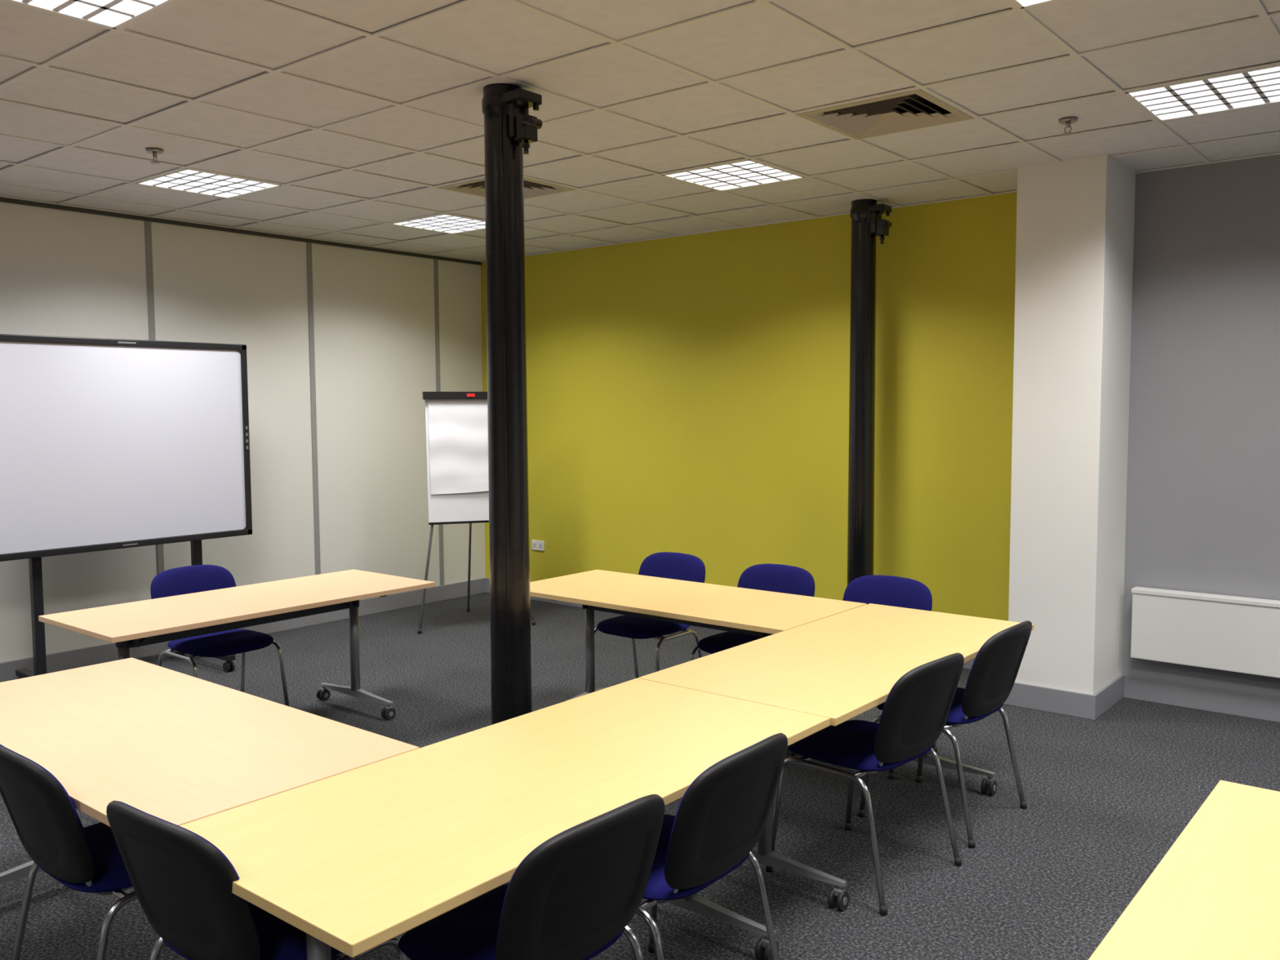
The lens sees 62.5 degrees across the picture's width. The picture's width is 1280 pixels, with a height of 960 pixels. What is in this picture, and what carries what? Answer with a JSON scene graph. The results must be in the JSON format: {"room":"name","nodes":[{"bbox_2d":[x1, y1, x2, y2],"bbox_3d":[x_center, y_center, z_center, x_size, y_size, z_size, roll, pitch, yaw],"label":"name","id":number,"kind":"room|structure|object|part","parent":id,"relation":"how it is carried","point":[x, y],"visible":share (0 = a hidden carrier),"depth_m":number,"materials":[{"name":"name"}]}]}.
{"room":"meeting room","nodes":[
{"label":"meeting room","id":0,"kind":"room"},
{"bbox_2d":[0,201,485,662],"bbox_3d":[-4.573,-0.233,5.889,0.150,3.110,9.770,3,5,39],"label":"wall","id":1,"kind":"structure","parent":0,"point":[68,273],"depth_m":8.04,"materials":[{"name":"beige paint"}]},
{"bbox_2d":[0,197,481,265],"bbox_3d":[-4.516,-1.664,5.734,0.015,0.026,9.770,3,5,39],"label":"trim","id":2,"kind":"structure","parent":1,"relation":"attached to","point":[2,199],"depth_m":7.55,"materials":[{"name":"black metal"}]},
{"bbox_2d":[0,577,485,682],"bbox_3d":[-4.499,1.254,5.943,0.020,0.135,9.770,3,5,39],"label":"baseboard","id":3,"kind":"structure","parent":1,"relation":"attached to","point":[86,656],"depth_m":8.10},
{"bbox_2d":[144,216,444,585],"bbox_3d":[-4.528,-0.178,5.822,0.008,3.010,8.829,3,5,39],"label":"trim","id":4,"kind":"structure","parent":1,"relation":"attached to","point":[148,229],"depth_m":8.22,"materials":[{"name":"grey metal"}]},
{"bbox_2d":[0,0,1279,261],"bbox_3d":[-0.492,-1.598,2.458,10.690,0.256,10.070,3,5,39],"label":"ceiling","id":5,"kind":"structure","parent":0,"point":[497,37],"depth_m":4.48,"materials":[{"name":"tile"}]},
{"bbox_2d":[8,0,173,29],"bbox_3d":[-1.744,-1.560,3.184,0.588,0.103,0.578,3,5,39],"label":"ceiling light","id":6,"kind":"object","parent":5,"relation":"in","point":[113,14],"depth_m":3.46,"materials":[{"name":"white plastic"}]},
{"bbox_2d":[146,148,163,164],"bbox_3d":[-2.449,-1.633,5.325,0.084,0.064,0.084,3,5,39],"label":"sprinkler","id":7,"kind":"object","parent":5,"relation":"attached to","point":[155,152],"depth_m":5.31,"materials":[{"name":"white metal"}]},
{"bbox_2d":[135,168,281,198],"bbox_3d":[-2.504,-1.767,6.123,0.588,0.103,0.578,3,5,39],"label":"ceiling light","id":8,"kind":"object","parent":5,"relation":"in","point":[186,180],"depth_m":6.16,"materials":[{"name":"white plastic"}]},
{"bbox_2d":[391,213,485,233],"bbox_3d":[-1.364,-1.874,7.520,0.588,0.103,0.578,3,5,39],"label":"ceiling light","id":9,"kind":"object","parent":5,"relation":"in","point":[444,223],"depth_m":7.56,"materials":[{"name":"white plastic"}]},
{"bbox_2d":[437,174,576,199],"bbox_3d":[-0.794,-1.789,6.283,0.588,0.111,0.578,3,5,39],"label":"ceiling air vent","id":10,"kind":"object","parent":5,"relation":"in","point":[532,188],"depth_m":6.30,"materials":[{"name":"white metal"}]},
{"bbox_2d":[0,0,1279,262],"bbox_3d":[-0.491,-1.468,2.467,10.390,0.007,9.770,3,5,39],"label":"grid","id":11,"kind":"object","parent":5,"relation":"attached to","point":[1257,5],"depth_m":4.69,"materials":[{"name":"white metal"}]},
{"bbox_2d":[662,157,805,191],"bbox_3d":[0.535,-1.773,5.978,0.588,0.103,0.578,3,5,39],"label":"ceiling light","id":12,"kind":"object","parent":5,"relation":"in","point":[746,173],"depth_m":6.01,"materials":[{"name":"white plastic"}]},
{"bbox_2d":[795,86,973,139],"bbox_3d":[1.105,-1.688,4.742,0.588,0.111,0.578,3,5,39],"label":"ceiling air vent","id":13,"kind":"object","parent":5,"relation":"in","point":[917,108],"depth_m":4.79,"materials":[{"name":"metal"}]},
{"bbox_2d":[1011,0,1056,8],"bbox_3d":[1.295,-1.565,3.040,0.588,0.103,0.578,3,5,39],"label":"ceiling light","id":14,"kind":"object","parent":5,"relation":"in","point":[1022,4],"depth_m":3.42,"materials":[{"name":"white plastic"}]},
{"bbox_2d":[1058,117,1078,135],"bbox_3d":[1.965,-1.620,4.841,0.084,0.064,0.084,3,5,39],"label":"sprinkler","id":15,"kind":"object","parent":5,"relation":"attached to","point":[1068,122],"depth_m":4.83,"materials":[{"name":"white metal"}]},
{"bbox_2d":[1124,61,1279,121],"bbox_3d":[2.434,-1.671,4.437,0.588,0.103,0.578,3,5,39],"label":"ceiling light","id":16,"kind":"object","parent":5,"relation":"in","point":[1259,86],"depth_m":4.47,"materials":[{"name":"white plastic"}]},
{"bbox_2d":[0,592,1279,959],"bbox_3d":[-0.476,1.596,2.687,10.690,0.120,10.070,3,5,39],"label":"floor","id":17,"kind":"structure","parent":0,"point":[1108,796],"depth_m":4.46,"materials":[{"name":"grey carpet"}]},
{"bbox_2d":[0,743,168,959],"bbox_3d":[-1.484,1.097,2.977,0.550,0.843,0.573,3,5,40],"label":"chair","id":18,"kind":"object","parent":17,"relation":"on","point":[46,822],"visible":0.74,"depth_m":2.74,"materials":[{"name":"black plastic"}]},
{"bbox_2d":[0,743,95,876],"bbox_3d":[-1.616,0.875,2.806,0.485,0.374,0.134,3,5,40],"label":"chair back","id":19,"kind":"object","parent":18,"relation":"on","point":[46,822],"depth_m":2.70,"materials":[{"name":"black plastic"}]},
{"bbox_2d":[35,822,132,891],"bbox_3d":[-1.450,1.049,3.014,0.475,0.054,0.440,3,5,40],"label":"seat cushion","id":20,"kind":"object","parent":18,"relation":"on","point":[111,874],"depth_m":2.82,"materials":[{"name":"blue fabric"}]},
{"bbox_3d":[-1.463,1.176,3.008,0.550,0.682,0.507,3,5,40],"label":"leg frame","id":21,"kind":"part","parent":18,"relation":"part of","materials":[{"name":"silver metal"}]},
{"bbox_2d":[0,333,252,679],"bbox_3d":[-3.245,0.196,6.600,0.710,2.140,1.735,3,5,39],"label":"whiteboard","id":22,"kind":"object","parent":17,"relation":"on","point":[106,444],"visible":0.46,"depth_m":6.53,"materials":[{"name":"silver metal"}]},
{"bbox_3d":[-3.239,-0.223,6.563,0.052,1.300,1.735,3,5,39],"label":"frame","id":23,"kind":"part","parent":22,"relation":"part of","materials":[{"name":"black plastic"}]},
{"bbox_2d":[0,657,419,959],"bbox_3d":[-1.580,1.128,3.341,1.772,0.730,0.805,3,5,39],"label":"conference table","id":24,"kind":"object","parent":17,"relation":"on","point":[176,748],"visible":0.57,"depth_m":3.14,"materials":[{"name":"brown wood"}]},
{"bbox_3d":[-1.606,1.140,3.364,1.386,0.704,0.662,3,5,39],"label":"flip frame","id":25,"kind":"part","parent":24,"relation":"part of","materials":[{"name":"silver metal"}]},
{"bbox_2d":[150,564,289,706],"bbox_3d":[-2.290,0.907,5.685,0.573,0.843,0.550,3,5,39],"label":"chair","id":26,"kind":"object","parent":17,"relation":"on","point":[187,580],"visible":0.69,"depth_m":5.68,"materials":[{"name":"blue fabric"}]},
{"bbox_2d":[151,564,236,599],"bbox_3d":[-2.448,0.664,5.795,0.134,0.374,0.485,3,5,39],"label":"chair back","id":27,"kind":"object","parent":26,"relation":"on","point":[187,580],"depth_m":5.80,"materials":[{"name":"blue fabric"}]},
{"bbox_2d":[167,628,273,656],"bbox_3d":[-2.249,0.864,5.648,0.440,0.054,0.475,3,5,39],"label":"seat cushion","id":28,"kind":"object","parent":26,"relation":"on","point":[233,642],"depth_m":5.54,"materials":[{"name":"blue fabric"}]},
{"bbox_3d":[-2.264,0.988,5.670,0.507,0.682,0.550,3,5,39],"label":"leg frame","id":29,"kind":"part","parent":26,"relation":"part of","materials":[{"name":"silver metal"}]},
{"bbox_2d":[38,568,435,719],"bbox_3d":[-2.007,0.975,5.505,0.763,0.730,1.788,3,5,39],"label":"conference table","id":30,"kind":"object","parent":17,"relation":"on","point":[127,625],"visible":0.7,"depth_m":5.38,"materials":[{"name":"brown wood"}]},
{"bbox_3d":[-2.028,0.990,5.479,0.662,0.704,1.362,3,5,39],"label":"flip frame","id":31,"kind":"part","parent":30,"relation":"part of","materials":[{"name":"silver metal"}]},
{"bbox_2d":[106,800,408,959],"bbox_3d":[-0.918,1.126,2.537,0.550,0.843,0.573,3,5,36],"label":"chair","id":32,"kind":"object","parent":17,"relation":"on","point":[182,882],"visible":0.76,"depth_m":2.30,"materials":[{"name":"black plastic"}]},
{"bbox_2d":[117,800,261,959],"bbox_3d":[-1.039,0.905,2.357,0.485,0.374,0.134,3,5,36],"label":"chair back","id":33,"kind":"object","parent":32,"relation":"on","point":[181,882],"depth_m":2.28,"materials":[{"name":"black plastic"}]},
{"bbox_2d":[162,902,340,959],"bbox_3d":[-0.887,1.078,2.576,0.475,0.054,0.440,3,5,36],"label":"seat cushion","id":34,"kind":"object","parent":32,"relation":"on","point":[279,940],"depth_m":2.44,"materials":[{"name":"blue fabric"}]},
{"bbox_3d":[-0.898,1.204,2.569,0.550,0.682,0.507,3,5,36],"label":"leg frame","id":35,"kind":"part","parent":32,"relation":"part of","materials":[{"name":"silver metal"}]},
{"bbox_2d":[417,391,535,634],"bbox_3d":[-1.371,0.215,8.394,0.912,1.825,0.749,-2,4,-19],"label":"easel","id":36,"kind":"object","parent":17,"relation":"on","point":[456,423],"visible":0.69,"depth_m":8.09,"materials":[{"name":"white paper"}]},
{"bbox_2d":[179,678,830,959],"bbox_3d":[-0.269,1.152,2.915,0.790,0.730,1.797,3,5,39],"label":"conference table","id":37,"kind":"object","parent":17,"relation":"on","point":[357,860],"visible":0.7,"depth_m":2.64,"materials":[{"name":"brown wood"}]},
{"bbox_3d":[-0.281,1.166,2.901,0.662,0.704,1.461,3,5,39],"label":"flip frame","id":38,"kind":"part","parent":37,"relation":"part of","materials":[{"name":"silver metal"}]},
{"bbox_2d":[481,83,542,724],"bbox_3d":[-0.536,-0.103,4.424,0.290,3.020,0.240,3,5,39],"label":"column","id":39,"kind":"structure","parent":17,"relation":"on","point":[506,343],"depth_m":4.36,"materials":[{"name":"black metal"}]},
{"bbox_3d":[-0.504,-1.443,4.296,0.190,0.242,0.124,3,5,39],"label":"bracket","id":40,"kind":"part","parent":39,"relation":"part of","materials":[{"name":"black metal"}]},
{"bbox_2d":[397,794,664,959],"bbox_3d":[-0.262,1.126,2.495,0.573,0.843,0.550,3,5,41],"label":"chair","id":41,"kind":"object","parent":17,"relation":"on","point":[573,896],"visible":1,"depth_m":2.32,"materials":[{"name":"black plastic"}]},
{"bbox_2d":[397,883,624,959],"bbox_3d":[-0.302,1.078,2.526,0.440,0.054,0.475,3,5,41],"label":"seat cushion","id":42,"kind":"object","parent":41,"relation":"on","point":[468,931],"depth_m":2.46,"materials":[{"name":"blue fabric"}]},
{"bbox_2d":[495,796,643,951],"bbox_3d":[-0.110,0.901,2.345,0.134,0.374,0.485,3,5,41],"label":"chair back","id":43,"kind":"object","parent":41,"relation":"on","point":[579,890],"depth_m":2.27,"materials":[{"name":"black plastic"}]},
{"bbox_3d":[-0.286,1.205,2.522,0.507,0.682,0.550,3,5,41],"label":"leg frame","id":44,"kind":"part","parent":41,"relation":"part of","materials":[{"name":"silver metal"}]},
{"bbox_2d":[584,551,705,692],"bbox_3d":[0.060,0.867,6.071,0.550,0.843,0.573,3,5,39],"label":"chair","id":45,"kind":"object","parent":17,"relation":"on","point":[668,565],"visible":0.59,"depth_m":6.05,"materials":[{"name":"blue fabric"}]},
{"bbox_3d":[0.039,0.949,6.051,0.550,0.682,0.507,3,5,39],"label":"leg frame","id":46,"kind":"part","parent":45,"relation":"part of","materials":[{"name":"silver metal"}]},
{"bbox_2d":[596,614,690,638],"bbox_3d":[0.026,0.825,6.027,0.475,0.054,0.440,3,5,39],"label":"seat cushion","id":47,"kind":"object","parent":45,"relation":"on","point":[626,626],"depth_m":5.89,"materials":[{"name":"blue fabric"}]},
{"bbox_2d":[638,551,704,582],"bbox_3d":[0.186,0.621,6.211,0.485,0.374,0.134,3,5,39],"label":"chair back","id":48,"kind":"object","parent":45,"relation":"on","point":[668,565],"depth_m":6.22,"materials":[{"name":"blue fabric"}]},
{"bbox_2d":[529,569,866,701],"bbox_3d":[0.189,0.963,5.516,1.784,0.730,0.782,3,5,39],"label":"conference table","id":49,"kind":"object","parent":17,"relation":"on","point":[761,613],"visible":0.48,"depth_m":5.40,"materials":[{"name":"brown wood"}]},
{"bbox_3d":[0.186,0.976,5.520,1.278,0.704,0.662,3,5,39],"label":"flip frame","id":50,"kind":"part","parent":49,"relation":"part of","materials":[{"name":"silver metal"}]},
{"bbox_2d":[635,733,787,959],"bbox_3d":[0.090,1.093,2.925,0.573,0.843,0.550,3,5,38],"label":"chair","id":51,"kind":"object","parent":17,"relation":"on","point":[722,815],"visible":0.76,"depth_m":2.71,"materials":[{"name":"black plastic"}]},
{"bbox_2d":[643,813,750,898],"bbox_3d":[0.048,1.046,2.955,0.440,0.054,0.475,3,5,38],"label":"seat cushion","id":52,"kind":"object","parent":51,"relation":"on","point":[657,887],"depth_m":2.75,"materials":[{"name":"blue fabric"}]},
{"bbox_3d":[0.064,1.172,2.952,0.507,0.682,0.550,3,5,38],"label":"leg frame","id":53,"kind":"part","parent":51,"relation":"part of","materials":[{"name":"silver metal"}]},
{"bbox_2d":[664,734,773,877],"bbox_3d":[0.248,0.867,2.784,0.134,0.374,0.485,3,5,38],"label":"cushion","id":54,"kind":"object","parent":51,"relation":"on","point":[722,815],"depth_m":2.69,"materials":[{"name":"black plastic"}]},
{"bbox_2d":[689,564,814,661],"bbox_3d":[0.610,0.899,5.592,0.550,0.843,0.573,3,5,39],"label":"chair","id":55,"kind":"object","parent":17,"relation":"on","point":[779,578],"visible":0.34,"depth_m":5.68,"materials":[{"name":"blue fabric"}]},
{"bbox_3d":[0.590,0.981,5.572,0.550,0.682,0.507,3,5,39],"label":"leg frame","id":56,"kind":"part","parent":55,"relation":"part of","materials":[{"name":"silver metal"}]},
{"bbox_2d":[697,631,764,653],"bbox_3d":[0.576,0.856,5.548,0.475,0.054,0.440,3,5,39],"label":"seat cushion","id":57,"kind":"object","parent":55,"relation":"on","point":[721,642],"depth_m":5.50,"materials":[{"name":"blue fabric"}]},
{"bbox_2d":[737,564,814,596],"bbox_3d":[0.737,0.653,5.732,0.485,0.374,0.134,3,5,39],"label":"chair back","id":58,"kind":"object","parent":55,"relation":"on","point":[779,578],"depth_m":5.74,"materials":[{"name":"blue fabric"}]},
{"bbox_2d":[638,603,1034,911],"bbox_3d":[0.882,1.046,4.308,0.807,0.730,1.813,3,5,39],"label":"conference table","id":59,"kind":"object","parent":17,"relation":"on","point":[840,667],"visible":0.62,"depth_m":4.05,"materials":[{"name":"brown wood"}]},
{"bbox_3d":[0.873,1.060,4.298,0.662,0.704,1.427,3,5,39],"label":"flip frame","id":60,"kind":"part","parent":59,"relation":"part of","materials":[{"name":"silver metal"}]},
{"bbox_2d":[789,574,937,779],"bbox_3d":[1.121,0.925,5.190,0.550,0.843,0.573,3,5,39],"label":"chair","id":61,"kind":"object","parent":17,"relation":"on","point":[886,590],"visible":0.2,"depth_m":5.33,"materials":[{"name":"blue fabric"}]},
{"bbox_3d":[1.100,1.007,5.171,0.550,0.682,0.507,3,5,39],"label":"leg frame","id":62,"kind":"part","parent":61,"relation":"part of","materials":[{"name":"silver metal"}]},
{"bbox_2d":[842,574,932,611],"bbox_3d":[1.247,0.679,5.330,0.485,0.374,0.134,3,5,39],"label":"cushion","id":63,"kind":"object","parent":61,"relation":"on","point":[886,590],"depth_m":5.34,"materials":[{"name":"blue fabric"}]},
{"bbox_2d":[765,653,964,915],"bbox_3d":[0.854,1.022,3.862,0.573,0.843,0.550,4,6,44],"label":"chair","id":64,"kind":"object","parent":17,"relation":"on","point":[917,708],"visible":0.98,"depth_m":3.69,"materials":[{"name":"black plastic"}]},
{"bbox_2d":[787,720,932,769],"bbox_3d":[0.816,0.974,3.896,0.440,0.054,0.475,4,6,44],"label":"seat cushion","id":65,"kind":"object","parent":64,"relation":"on","point":[849,744],"depth_m":3.78,"materials":[{"name":"blue fabric"}]},
{"bbox_3d":[0.831,1.101,3.891,0.507,0.682,0.550,4,6,44],"label":"leg frame","id":66,"kind":"part","parent":64,"relation":"part of","materials":[{"name":"silver metal"}]},
{"bbox_2d":[874,653,951,755],"bbox_3d":[0.998,0.797,3.705,0.134,0.374,0.485,4,6,44],"label":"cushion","id":67,"kind":"object","parent":64,"relation":"on","point":[917,708],"depth_m":3.61,"materials":[{"name":"black plastic"}]},
{"bbox_2d":[846,199,892,586],"bbox_3d":[1.470,-0.290,6.884,0.290,3.020,0.240,3,5,39],"label":"column","id":68,"kind":"structure","parent":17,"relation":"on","point":[860,522],"depth_m":6.81,"materials":[{"name":"black metal"}]},
{"bbox_3d":[1.502,-1.630,6.756,0.190,0.242,0.124,3,5,39],"label":"bracket","id":69,"kind":"part","parent":68,"relation":"part of","materials":[{"name":"black metal"}]},
{"bbox_2d":[857,620,1032,848],"bbox_3d":[1.302,0.981,4.395,0.573,0.843,0.550,3,5,41],"label":"chair","id":70,"kind":"object","parent":17,"relation":"on","point":[996,665],"visible":0.75,"depth_m":4.17,"materials":[{"name":"black plastic"}]},
{"bbox_2d":[876,687,1003,722],"bbox_3d":[1.261,0.933,4.427,0.440,0.054,0.475,3,5,41],"label":"seat cushion","id":71,"kind":"object","parent":70,"relation":"on","point":[956,714],"depth_m":4.21,"materials":[{"name":"blue fabric"}]},
{"bbox_3d":[1.277,1.060,4.423,0.507,0.682,0.550,3,5,41],"label":"leg frame","id":72,"kind":"part","parent":70,"relation":"part of","materials":[{"name":"silver metal"}]},
{"bbox_2d":[961,621,1024,713],"bbox_3d":[1.453,0.756,4.246,0.134,0.374,0.485,3,5,41],"label":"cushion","id":73,"kind":"object","parent":70,"relation":"on","point":[996,665],"depth_m":4.14,"materials":[{"name":"black plastic"}]},
{"bbox_2d":[1088,780,1279,959],"bbox_3d":[1.269,1.221,1.850,0.798,0.730,1.798,3,5,39],"label":"conference table","id":74,"kind":"object","parent":17,"relation":"on","point":[1215,895],"visible":1,"depth_m":2.13,"materials":[{"name":"brown wood"}]},
{"bbox_2d":[480,190,1017,621],"bbox_3d":[0.523,-0.420,8.131,5.220,3.110,0.150,3,5,39],"label":"wall","id":75,"kind":"structure","parent":0,"point":[687,394],"depth_m":7.66,"materials":[{"name":"yellow paint"}]},
{"bbox_2d":[531,539,544,551],"bbox_3d":[-0.897,0.574,9.257,0.148,0.086,0.016,3,5,39],"label":"wall socket","id":76,"kind":"object","parent":75,"relation":"attached to","point":[535,544],"visible":1,"depth_m":9.25,"materials":[{"name":"white plastic"}]},
{"bbox_2d":[485,577,974,669],"bbox_3d":[0.543,1.072,8.118,5.050,0.135,0.020,3,5,39],"label":"baseboard","id":77,"kind":"structure","parent":75,"relation":"attached to","point":[968,664],"depth_m":9.13,"materials":[{"name":"grey paint"}]},
{"bbox_2d":[1008,154,1135,694],"bbox_3d":[2.526,-0.243,6.091,0.470,3.030,0.800,3,5,39],"label":"wall pillar","id":78,"kind":"structure","parent":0,"point":[1075,218],"depth_m":5.78,"materials":[{"name":"white paint"}]},
{"bbox_2d":[1003,674,1124,719],"bbox_3d":[2.474,1.206,6.122,0.506,0.135,0.648,3,5,39],"label":"baseboard","id":79,"kind":"structure","parent":78,"relation":"attached to","point":[1078,704],"depth_m":5.87,"materials":[{"name":"grey paint"}]},
{"bbox_2d":[1121,154,1279,697],"bbox_3d":[4.824,-0.187,4.583,5.000,3.110,0.240,3,5,39],"label":"wall","id":80,"kind":"structure","parent":0,"point":[1202,514],"depth_m":5.80,"materials":[{"name":"grey paint"}]},
{"bbox_2d":[1123,674,1279,722],"bbox_3d":[4.699,1.302,4.631,4.832,0.135,0.018,3,5,39],"label":"baseboard","id":81,"kind":"structure","parent":80,"relation":"attached to","point":[1262,707],"depth_m":5.88,"materials":[{"name":"grey paint"}]},
{"bbox_2d":[1130,586,1279,678],"bbox_3d":[3.514,0.853,5.507,1.758,0.404,0.106,3,5,39],"label":"heater","id":82,"kind":"object","parent":80,"relation":"attached to","point":[1217,632],"visible":1,"depth_m":5.78,"materials":[{"name":"metal"}]}
]}

